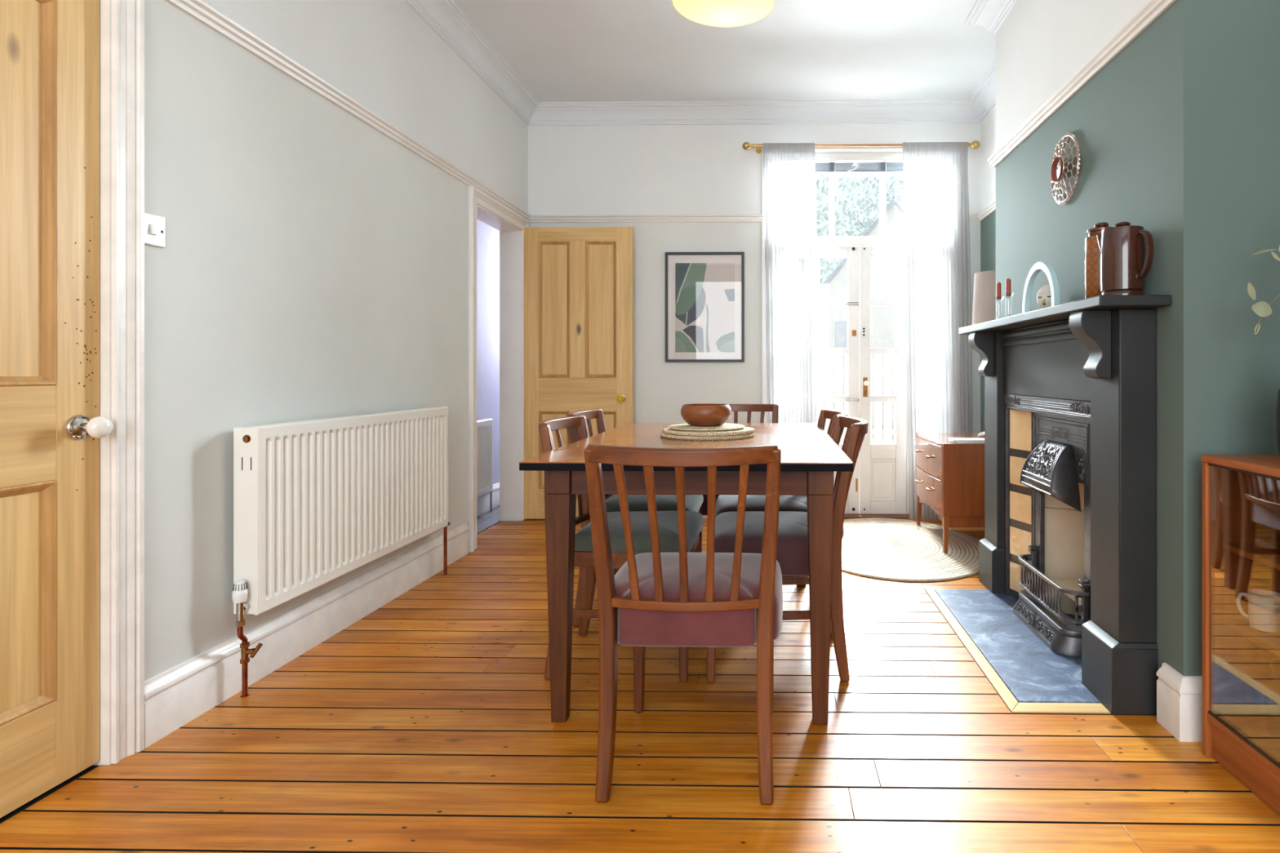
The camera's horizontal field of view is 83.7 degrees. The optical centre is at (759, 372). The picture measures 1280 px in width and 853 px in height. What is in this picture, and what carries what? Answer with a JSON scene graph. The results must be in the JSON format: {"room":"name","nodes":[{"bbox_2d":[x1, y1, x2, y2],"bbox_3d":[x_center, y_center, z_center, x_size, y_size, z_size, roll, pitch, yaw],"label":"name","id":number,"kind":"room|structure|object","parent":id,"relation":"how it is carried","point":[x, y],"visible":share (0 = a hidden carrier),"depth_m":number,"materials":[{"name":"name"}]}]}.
{"room":"dining room","nodes":[
{"label":"dining room","id":0,"kind":"room"},
{"bbox_2d":[92,0,528,765],"bbox_3d":[-1.737,-0.398,1.282,0.140,2.855,7.500,0,0,1],"label":"wall","id":1,"kind":"structure","parent":0,"point":[313,264],"depth_m":2.43,"materials":[{"name":"white paint"}]},
{"bbox_2d":[0,0,113,817],"bbox_3d":[-1.665,-0.003,1.396,0.108,1.982,0.787,0,0,1],"label":"door","id":2,"kind":"structure","parent":1,"relation":"in","point":[52,427],"depth_m":1.67,"materials":[{"name":"brown wood"}]},
{"bbox_2d":[93,0,144,764],"bbox_3d":[-1.722,-0.038,1.398,0.166,2.076,0.955,0,0,1],"label":"door frame","id":3,"kind":"structure","parent":1,"relation":"attached to","point":[122,22],"depth_m":1.82,"materials":[{"name":"white paint"}]},
{"bbox_2d":[144,212,165,248],"bbox_3d":[-1.649,-0.388,1.912,0.014,0.086,0.086,0,0,1],"label":"light switch","id":4,"kind":"object","parent":1,"relation":"attached to","point":[154,224],"visible":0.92,"depth_m":1.92,"materials":[{"name":"white plastic"}]},
{"bbox_2d":[144,523,468,748],"bbox_3d":[-1.626,0.916,2.880,0.025,0.168,2.016,0,0,1],"label":"baseboard","id":5,"kind":"structure","parent":1,"relation":"attached to","point":[179,695],"depth_m":2.40,"materials":[{"name":"white paint"}]},
{"bbox_2d":[231,406,450,697],"bbox_3d":[-1.584,0.584,2.808,0.112,0.832,1.349,0,0,1],"label":"radiator","id":6,"kind":"object","parent":1,"relation":"attached to","point":[316,502],"visible":1,"depth_m":2.51,"materials":[{"name":"metal"}]},
{"bbox_2d":[240,641,262,664],"bbox_3d":[-1.576,0.867,2.183,0.052,0.060,0.039,0,0,1],"label":"tap","id":7,"kind":"object","parent":6,"relation":"on","point":[245,651],"depth_m":2.17,"materials":[{"name":"gold metal"}]},
{"bbox_2d":[165,0,530,221],"bbox_3d":[-1.653,-1.063,1.205,0.032,0.050,7.350,0,0,1],"label":"rail","id":8,"kind":"object","parent":1,"relation":"attached to","point":[199,10],"visible":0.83,"depth_m":2.59,"materials":[{"name":"white paint"}]},
{"bbox_2d":[468,185,528,551],"bbox_3d":[-1.671,-0.021,4.376,0.171,2.042,0.910,0,0,1],"label":"door frame","id":9,"kind":"structure","parent":1,"relation":"attached to","point":[483,208],"depth_m":4.74,"materials":[{"name":"white paint"}]},
{"bbox_2d":[524,226,633,519],"bbox_3d":[-1.233,0.004,4.746,0.754,1.976,0.096,0,0,1],"label":"door","id":10,"kind":"structure","parent":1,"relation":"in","point":[579,281],"depth_m":4.76,"materials":[{"name":"brown wood"}]},
{"bbox_2d":[476,219,499,484],"bbox_3d":[-2.042,-0.220,5.038,0.135,2.560,4.000,0,0,1],"label":"wall","id":11,"kind":"structure","parent":0,"point":[487,237],"depth_m":5.13,"materials":[{"name":"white paint"}]},
{"bbox_2d":[476,418,493,511],"bbox_3d":[-1.945,0.665,4.721,0.070,0.670,0.676,0,0,1],"label":"radiator","id":12,"kind":"object","parent":11,"relation":"attached to","point":[484,427],"visible":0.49,"depth_m":4.92,"materials":[{"name":"metal"}]},
{"bbox_2d":[476,482,499,516],"bbox_3d":[-1.963,0.916,4.966,0.025,0.168,3.860,0,0,1],"label":"baseboard","id":13,"kind":"structure","parent":11,"relation":"attached to","point":[482,501],"depth_m":5.06,"materials":[{"name":"white paint"}]},
{"bbox_2d":[0,506,1279,852],"bbox_3d":[-0.227,1.030,2.232,3.594,0.060,9.545,0,0,1],"label":"floor","id":14,"kind":"structure","parent":0,"point":[424,724],"depth_m":1.82,"materials":[{"name":"brown wood"}]},
{"bbox_2d":[0,765,98,823],"bbox_3d":[-1.751,1.032,1.398,0.129,0.056,0.803,0,0,1],"label":"threshold","id":15,"kind":"object","parent":14,"relation":"on","point":[22,808],"visible":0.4,"depth_m":1.67,"materials":[{"name":"black"}]},
{"bbox_2d":[537,415,704,681],"bbox_3d":[-0.487,0.582,2.485,0.544,0.836,0.459,0,0,2],"label":"dining chair","id":16,"kind":"object","parent":14,"relation":"on","point":[668,524],"visible":0.43,"depth_m":2.34,"materials":[{"name":"brown wood"}]},
{"bbox_2d":[566,408,703,626],"bbox_3d":[-0.525,0.582,2.965,0.544,0.836,0.459,0,0,1],"label":"dining chair","id":17,"kind":"object","parent":14,"relation":"on","point":[635,502],"visible":0.23,"depth_m":2.81,"materials":[{"name":"brown wood"}]},
{"bbox_2d":[583,444,782,804],"bbox_3d":[-0.169,0.582,1.816,0.464,0.836,0.558,0,0,1],"label":"dining chair","id":18,"kind":"object","parent":14,"relation":"on","point":[710,598],"visible":1,"depth_m":1.64,"materials":[{"name":"brown wood"}]},
{"bbox_2d":[519,422,853,724],"bbox_3d":[-0.188,0.623,2.666,0.913,0.755,1.495,0,0,1],"label":"dining table","id":19,"kind":"object","parent":14,"relation":"on","point":[810,457],"visible":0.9,"depth_m":2.00,"materials":[{"name":"brown wood"}]},
{"bbox_2d":[660,432,754,439],"bbox_3d":[-0.198,0.238,2.709,0.362,0.014,0.362,0,0,1],"label":"placemat","id":20,"kind":"object","parent":19,"relation":"on","point":[662,434],"visible":0.4,"depth_m":2.55,"materials":[{"name":"beige wicker"}]},
{"bbox_2d":[662,426,755,435],"bbox_3d":[-0.194,0.223,2.712,0.356,0.014,0.356,0,0,1],"label":"placemat","id":21,"kind":"object","parent":20,"relation":"on","point":[745,430],"visible":0.65,"depth_m":2.57,"materials":[{"name":"beige wicker"}]},
{"bbox_2d":[668,422,744,431],"bbox_3d":[-0.202,0.210,2.713,0.294,0.011,0.294,0,0,1],"label":"woven placemat","id":22,"kind":"object","parent":21,"relation":"on","point":[726,426],"visible":0.88,"depth_m":2.62,"materials":[{"name":"wicker"}]},
{"bbox_2d":[680,403,731,426],"bbox_3d":[-0.204,0.164,2.709,0.195,0.080,0.195,0,0,1],"label":"wooden bowl","id":23,"kind":"object","parent":22,"relation":"on","point":[704,415],"visible":1,"depth_m":2.63,"materials":[{"name":"brown wood"}]},
{"bbox_2d":[701,404,778,532],"bbox_3d":[-0.128,0.582,3.466,0.464,0.836,0.558,0,0,1],"label":"dining chair","id":24,"kind":"object","parent":14,"relation":"on","point":[735,408],"visible":0.06,"depth_m":3.69,"materials":[{"name":"brown wood"}]},
{"bbox_2d":[715,408,848,577],"bbox_3d":[0.091,0.582,2.946,0.558,0.836,0.464,0,0,-2],"label":"dining chair","id":25,"kind":"object","parent":14,"relation":"on","point":[724,503],"visible":0.23,"depth_m":2.82,"materials":[{"name":"brown wood"}]},
{"bbox_2d":[706,415,868,682],"bbox_3d":[0.100,0.582,2.473,0.558,0.836,0.464,0,0,0],"label":"dining chair","id":26,"kind":"object","parent":14,"relation":"on","point":[792,556],"visible":0.58,"depth_m":2.27,"materials":[{"name":"brown wood"}]},
{"bbox_2d":[844,513,909,519],"bbox_3d":[0.701,1.010,4.911,1.224,0.041,0.185,0,0,1],"label":"threshold","id":27,"kind":"object","parent":14,"relation":"on","point":[846,516],"visible":0.06,"depth_m":4.84,"materials":[{"name":"brown wood"}]},
{"bbox_2d":[841,518,979,582],"bbox_3d":[0.773,0.994,4.072,1.087,0.011,1.460,0,0,1],"label":"oval rug","id":28,"kind":"object","parent":14,"relation":"on","point":[894,549],"visible":0.8,"depth_m":3.89,"materials":[{"name":"fabric"}]},
{"bbox_2d":[915,432,984,553],"bbox_3d":[1.216,0.689,4.209,0.499,0.598,0.740,0,0,1],"label":"dresser","id":29,"kind":"object","parent":28,"relation":"on","point":[949,480],"visible":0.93,"depth_m":3.84,"materials":[{"name":"brown wood"}]},
{"bbox_2d":[948,439,984,444],"bbox_3d":[1.186,0.385,3.924,0.220,0.010,0.150,0,0,-3],"label":"magazine","id":30,"kind":"object","parent":29,"relation":"on","point":[957,442],"visible":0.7,"depth_m":3.85,"materials":[{"name":"white paper"}]},
{"bbox_2d":[947,437,984,441],"bbox_3d":[1.171,0.376,3.940,0.200,0.008,0.140,0,0,4],"label":"magazine","id":31,"kind":"object","parent":30,"relation":"on","point":[953,439],"visible":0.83,"depth_m":3.90,"materials":[{"name":"white paper"}]},
{"bbox_2d":[972,270,995,438],"bbox_3d":[1.364,-0.092,4.076,0.256,0.965,0.256,0,0,1],"label":"table lamp","id":32,"kind":"object","parent":29,"relation":"on","point":[984,310],"visible":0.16,"depth_m":4.00,"materials":[{"name":"beige fabric"}]},
{"bbox_2d":[925,589,1017,714],"bbox_3d":[0.774,1.012,2.657,0.040,0.027,1.166,0,0,1],"label":"hearth border","id":33,"kind":"object","parent":14,"relation":"on","point":[1011,702],"visible":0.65,"depth_m":2.49,"materials":[{"name":"brown wood"}]},
{"bbox_2d":[934,589,1100,702],"bbox_3d":[1.117,1.013,2.679,0.642,0.034,1.108,0,0,1],"label":"hearth slab","id":34,"kind":"object","parent":14,"relation":"on","point":[1033,673],"visible":0.22,"depth_m":2.51,"materials":[{"name":"stone"}]},
{"bbox_2d":[1004,393,1090,657],"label":"fireplace insert","id":35,"kind":"object","parent":34,"relation":"on","point":[1047,440],"visible":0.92,"depth_m":2.85,"materials":[{"name":"metal"}]},
{"bbox_2d":[1019,439,1080,511],"bbox_3d":[1.112,0.385,2.715,0.100,0.235,0.366,0,0,1],"label":"hood","id":36,"kind":"object","parent":35,"relation":"attached to","point":[1053,468],"depth_m":2.60,"materials":[{"name":"metal"}]},
{"bbox_2d":[1012,702,1110,713],"bbox_3d":[0.891,1.012,2.098,0.294,0.027,0.058,0,0,1],"label":"hearth border","id":37,"kind":"object","parent":14,"relation":"on","point":[1022,708],"visible":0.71,"depth_m":2.09,"materials":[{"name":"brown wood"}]},
{"bbox_2d":[1201,454,1279,816],"bbox_3d":[1.288,0.607,1.261,0.279,0.784,1.168,0,0,1],"label":"display cabinet","id":38,"kind":"object","parent":14,"relation":"on","point":[1240,492],"visible":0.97,"depth_m":1.83,"materials":[{"name":"brown wood"}]},
{"bbox_2d":[1222,662,1279,705],"bbox_3d":[1.305,0.759,1.261,0.228,0.014,1.129,0,0,1],"label":"shelf","id":39,"kind":"object","parent":38,"relation":"attached to","point":[1258,675],"depth_m":1.75,"materials":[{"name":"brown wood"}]},
{"bbox_2d":[1222,618,1279,656],"bbox_3d":[1.305,0.647,1.261,0.228,0.014,1.129,0,0,1],"label":"shelf","id":40,"kind":"object","parent":38,"relation":"attached to","point":[1270,642],"depth_m":1.72,"materials":[{"name":"brown wood"}]},
{"bbox_2d":[1222,542,1279,570],"bbox_3d":[1.305,0.449,1.261,0.228,0.014,1.129,0,0,1],"label":"shelf","id":41,"kind":"object","parent":38,"relation":"attached to","point":[1257,552],"depth_m":1.75,"materials":[{"name":"brown wood"}]},
{"bbox_2d":[1236,589,1279,633],"bbox_3d":[1.264,0.596,1.765,0.074,0.088,0.093,0,0,-2],"label":"mug","id":42,"kind":"object","parent":38,"relation":"on","point":[1264,606],"visible":1,"depth_m":1.74,"materials":[{"name":"ceramic"}]},
{"bbox_2d":[1250,525,1278,553],"bbox_3d":[1.289,0.412,1.712,0.156,0.060,0.156,0,0,1],"label":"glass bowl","id":43,"kind":"object","parent":38,"relation":"on","point":[1251,526],"visible":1,"depth_m":1.73,"materials":[{"name":"clear glass"}]},
{"bbox_2d":[1267,659,1279,680],"bbox_3d":[1.292,0.731,1.677,0.132,0.042,0.132,0,0,1],"label":"bowl","id":44,"kind":"object","parent":38,"relation":"on","point":[1274,664],"visible":1,"depth_m":1.72,"materials":[{"name":"brown wood"}]},
{"bbox_2d":[1275,388,1279,456],"bbox_3d":[1.311,0.084,1.672,0.138,0.262,0.138,0,0,21],"label":"vase","id":45,"kind":"object","parent":38,"relation":"on","point":[1277,406],"visible":1,"depth_m":1.69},
{"bbox_2d":[1247,245,1279,334],"bbox_3d":[1.312,-0.215,1.615,0.122,0.421,0.305,0,0,-22],"label":"stem","id":46,"kind":"object","parent":45,"relation":"in","point":[1262,308],"visible":1,"depth_m":1.73,"materials":[{"name":"green plant"}]},
{"bbox_2d":[452,0,995,102],"bbox_3d":[-0.109,-1.885,1.182,3.400,0.120,7.640,0,0,1],"label":"ceiling","id":47,"kind":"structure","parent":0,"point":[562,51],"depth_m":3.98,"materials":[{"name":"paint"}]},
{"bbox_2d":[671,0,774,27],"bbox_3d":[-0.133,-1.597,2.603,0.382,0.456,0.382,0,0,1],"label":"pendant lamp","id":48,"kind":"object","parent":47,"relation":"hanging from","point":[715,13],"visible":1,"depth_m":2.76,"materials":[{"name":"beige glass"}]},
{"bbox_2d":[528,123,980,432],"bbox_3d":[0.029,-0.398,4.925,3.260,2.855,0.150,0,0,1],"label":"wall","id":49,"kind":"structure","parent":0,"point":[598,169],"depth_m":4.86,"materials":[{"name":"white paint"}]},
{"bbox_2d":[665,252,744,362],"bbox_3d":[-0.375,-0.449,4.845,0.544,0.756,0.023,0,0,1],"label":"framed print","id":50,"kind":"object","parent":49,"relation":"attached to","point":[704,291],"visible":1,"depth_m":4.85,"materials":[{"name":"multicoloured paper"}]},
{"bbox_2d":[528,213,980,222],"bbox_3d":[-0.043,-1.063,4.836,3.120,0.050,0.032,0,0,1],"label":"rail","id":51,"kind":"object","parent":49,"relation":"attached to","point":[972,216],"visible":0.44,"depth_m":4.84,"materials":[{"name":"white paint"}]},
{"bbox_2d":[761,146,902,422],"bbox_3d":[0.699,-0.271,4.833,1.364,2.542,0.021,0,0,1],"label":"door frame","id":52,"kind":"structure","parent":49,"relation":"attached to","point":[763,293],"depth_m":4.83,"materials":[{"name":"white paint"}]},
{"bbox_2d":[814,151,904,246],"bbox_3d":[0.701,-0.265,4.933,1.224,2.530,0.090,0,0,1],"label":"window","id":53,"kind":"structure","parent":49,"relation":"in","point":[831,241],"depth_m":4.90,"materials":[{"name":"white paint"}]},
{"bbox_2d":[817,246,859,514],"bbox_3d":[0.536,0.054,4.924,0.326,1.868,0.064,0,0,1],"label":"door","id":54,"kind":"structure","parent":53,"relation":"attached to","point":[851,253],"depth_m":4.91,"materials":[{"name":"white paint"}]},
{"bbox_2d":[814,156,903,173],"bbox_3d":[0.700,-1.438,4.866,1.156,0.105,0.045,0,0,1],"label":"window blind","id":55,"kind":"object","parent":53,"relation":"attached to","point":[820,167],"visible":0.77,"depth_m":4.86,"materials":[{"name":"white fabric"}]},
{"bbox_2d":[859,246,906,514],"bbox_3d":[0.865,0.054,4.900,0.326,1.868,0.100,0,0,1],"label":"door","id":56,"kind":"structure","parent":53,"relation":"attached to","point":[882,466],"depth_m":4.91,"materials":[{"name":"white paint"}]},
{"bbox_2d":[906,407,909,514],"bbox_3d":[1.156,0.054,4.923,0.253,1.868,0.045,0,0,1],"label":"door frame","id":57,"kind":"structure","parent":53,"relation":"attached to","point":[908,491],"depth_m":4.90,"materials":[{"name":"white paint"}]},
{"bbox_2d":[742,140,980,153],"bbox_3d":[0.686,-1.533,4.782,1.600,0.055,0.112,0,0,1],"label":"pole","id":58,"kind":"object","parent":49,"relation":"attached to","point":[975,144],"visible":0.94,"depth_m":4.75,"materials":[{"name":"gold metal"}]},
{"bbox_2d":[762,142,819,422],"bbox_3d":[0.222,-0.281,4.761,0.397,2.539,0.050,0,0,1],"label":"sheer curtain","id":59,"kind":"object","parent":58,"relation":"hanging from","point":[791,281],"visible":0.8,"depth_m":4.75,"materials":[{"name":"white fabric"}]},
{"bbox_2d":[902,142,973,519],"bbox_3d":[1.205,-0.281,4.744,0.479,2.539,0.049,0,0,1],"label":"sheer curtain","id":60,"kind":"object","parent":58,"relation":"hanging from","point":[936,193],"visible":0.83,"depth_m":4.74,"materials":[{"name":"white fabric"}]},
{"bbox_2d":[980,105,995,432],"bbox_3d":[1.521,-0.398,1.148,0.140,2.855,7.350,0,0,1],"label":"wall","id":61,"kind":"structure","parent":0,"point":[988,126],"depth_m":4.67,"materials":[{"name":"grey paint"}]},
{"bbox_2d":[977,0,1176,220],"bbox_3d":[1.284,-1.063,1.152,0.334,0.050,7.350,0,0,1],"label":"rail","id":62,"kind":"object","parent":61,"relation":"attached to","point":[1151,10],"visible":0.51,"depth_m":2.50,"materials":[{"name":"white paint"}]},
{"bbox_2d":[995,0,1279,675],"bbox_3d":[1.329,-0.398,2.736,0.302,2.855,1.620,0,0,1],"label":"wall","id":63,"kind":"structure","parent":0,"point":[1177,135],"depth_m":1.95,"materials":[{"name":"green paint"}]},
{"bbox_2d":[404,0,1017,125],"bbox_3d":[-0.109,-1.768,1.177,3.120,0.116,7.350,0,0,1],"label":"crown molding","id":64,"kind":"structure","parent":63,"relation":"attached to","point":[444,17],"depth_m":4.75,"materials":[{"name":"paint"}]},
{"bbox_2d":[959,294,1171,715],"bbox_3d":[1.075,0.391,2.735,0.202,1.219,1.502,0,0,1],"label":"surround","id":65,"kind":"object","parent":63,"relation":"attached to","point":[1100,350],"visible":0.94,"depth_m":2.11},
{"bbox_2d":[994,281,1003,313],"bbox_3d":[1.088,-0.316,3.196,0.054,0.194,0.054,0,0,1],"label":"candlestick","id":66,"kind":"object","parent":65,"relation":"on","point":[998,295],"visible":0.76,"depth_m":3.19,"materials":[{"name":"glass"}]},
{"bbox_2d":[995,281,1000,299],"bbox_3d":[1.088,-0.372,3.196,0.021,0.082,0.021,0,0,1],"label":"candle","id":67,"kind":"object","parent":66,"relation":"on","point":[998,285],"depth_m":3.19,"materials":[{"name":"wax"}]},
{"bbox_2d":[1002,277,1013,304],"bbox_3d":[1.085,-0.316,3.066,0.054,0.194,0.054,0,0,1],"label":"candlestick","id":68,"kind":"object","parent":65,"relation":"on","point":[1008,292],"visible":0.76,"depth_m":3.06,"materials":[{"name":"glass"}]},
{"bbox_2d":[1005,277,1010,296],"bbox_3d":[1.085,-0.372,3.066,0.021,0.082,0.021,0,0,1],"label":"candle","id":69,"kind":"object","parent":68,"relation":"on","point":[1007,281],"depth_m":3.06,"materials":[{"name":"wax"}]},
{"bbox_2d":[1022,262,1060,313],"bbox_3d":[1.096,-0.324,2.746,0.022,0.210,0.330,0,0,1],"label":"ornament","id":70,"kind":"object","parent":65,"relation":"on","point":[1046,267],"visible":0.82,"depth_m":2.71,"materials":[{"name":"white ceramic"}]},
{"bbox_2d":[1036,283,1051,308],"bbox_3d":[1.129,-0.284,2.752,0.081,0.126,0.070,0,0,20],"label":"ornament","id":71,"kind":"object","parent":65,"relation":"on","point":[1043,296],"visible":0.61,"depth_m":2.74,"materials":[{"name":"white ceramic"}]},
{"bbox_2d":[959,294,1171,334],"bbox_3d":[1.075,-0.203,2.735,0.202,0.032,1.502,0,0,1],"label":"mantel shelf","id":72,"kind":"object","parent":65,"relation":"attached to","point":[1102,304],"depth_m":2.18,"materials":[{"name":"black wood"}]},
{"bbox_2d":[1084,222,1112,298],"bbox_3d":[1.105,-0.350,2.272,0.098,0.263,0.098,0,0,1],"label":"storage jar","id":73,"kind":"object","parent":65,"relation":"on","point":[1092,251],"visible":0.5,"depth_m":2.25,"materials":[{"name":"orange ceramic"}]},
{"bbox_2d":[1097,222,1153,294],"bbox_3d":[1.099,-0.336,2.121,0.172,0.233,0.122,0,0,39],"label":"coffee pot","id":74,"kind":"object","parent":65,"relation":"on","point":[1126,250],"visible":0.89,"depth_m":2.07,"materials":[{"name":"brown ceramic"}]},
{"bbox_2d":[1050,132,1079,204],"bbox_3d":[1.155,-0.777,2.692,0.042,0.267,0.266,0,0,1],"label":"wall mirror","id":75,"kind":"object","parent":63,"relation":"attached to","point":[1060,167],"visible":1,"depth_m":2.66,"materials":[{"name":"brown metal"}]},
{"bbox_2d":[1054,158,1070,179],"bbox_3d":[1.160,-0.777,2.692,0.033,0.079,0.079,0,0,1],"label":"mirror glass","id":76,"kind":"object","parent":75,"relation":"attached to","point":[1060,163],"depth_m":2.67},
{"bbox_2d":[1156,662,1201,742],"bbox_3d":[1.302,0.916,1.959,0.327,0.168,0.115,0,0,1],"label":"baseboard","id":77,"kind":"structure","parent":63,"relation":"attached to","point":[1179,696],"depth_m":1.92,"materials":[{"name":"white paint"}]},
{"label":"outside","id":78,"kind":"structure","parent":0,"visible":0},
{"bbox_2d":[843,425,893,443],"bbox_3d":[2.405,1.170,22.460,28.000,0.100,35.000,0,0,1],"label":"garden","id":79,"kind":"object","parent":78,"point":[873,425],"depth_m":12.04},
{"bbox_2d":[815,173,847,287],"bbox_3d":[0.639,-3.408,24.907,5.183,9.063,5.435,0,0,-42],"label":"tree","id":80,"kind":"object","parent":79,"relation":"on","point":[825,209],"visible":0.03,"depth_m":24.60,"materials":[{"name":"green plant"}]},
{"bbox_2d":[819,354,894,443],"bbox_3d":[1.712,0.420,9.001,7.500,1.400,0.060,0,0,1],"label":"fence","id":81,"kind":"object","parent":79,"relation":"on","point":[828,372],"visible":0.04,"depth_m":8.98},
{"bbox_2d":[819,195,904,425],"bbox_3d":[2.914,-1.290,17.450,4.400,4.820,5.400,0,0,1],"label":"house","id":82,"kind":"structure","parent":79,"relation":"on","point":[833,319],"depth_m":14.96,"materials":[{"name":"stone"}]},
{"bbox_2d":[823,172,904,270],"bbox_3d":[6.153,-4.423,31.973,6.607,11.093,6.948,0,0,-41],"label":"tree","id":83,"kind":"object","parent":79,"relation":"on","point":[868,223],"visible":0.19,"depth_m":31.24,"materials":[{"name":"green plant"}]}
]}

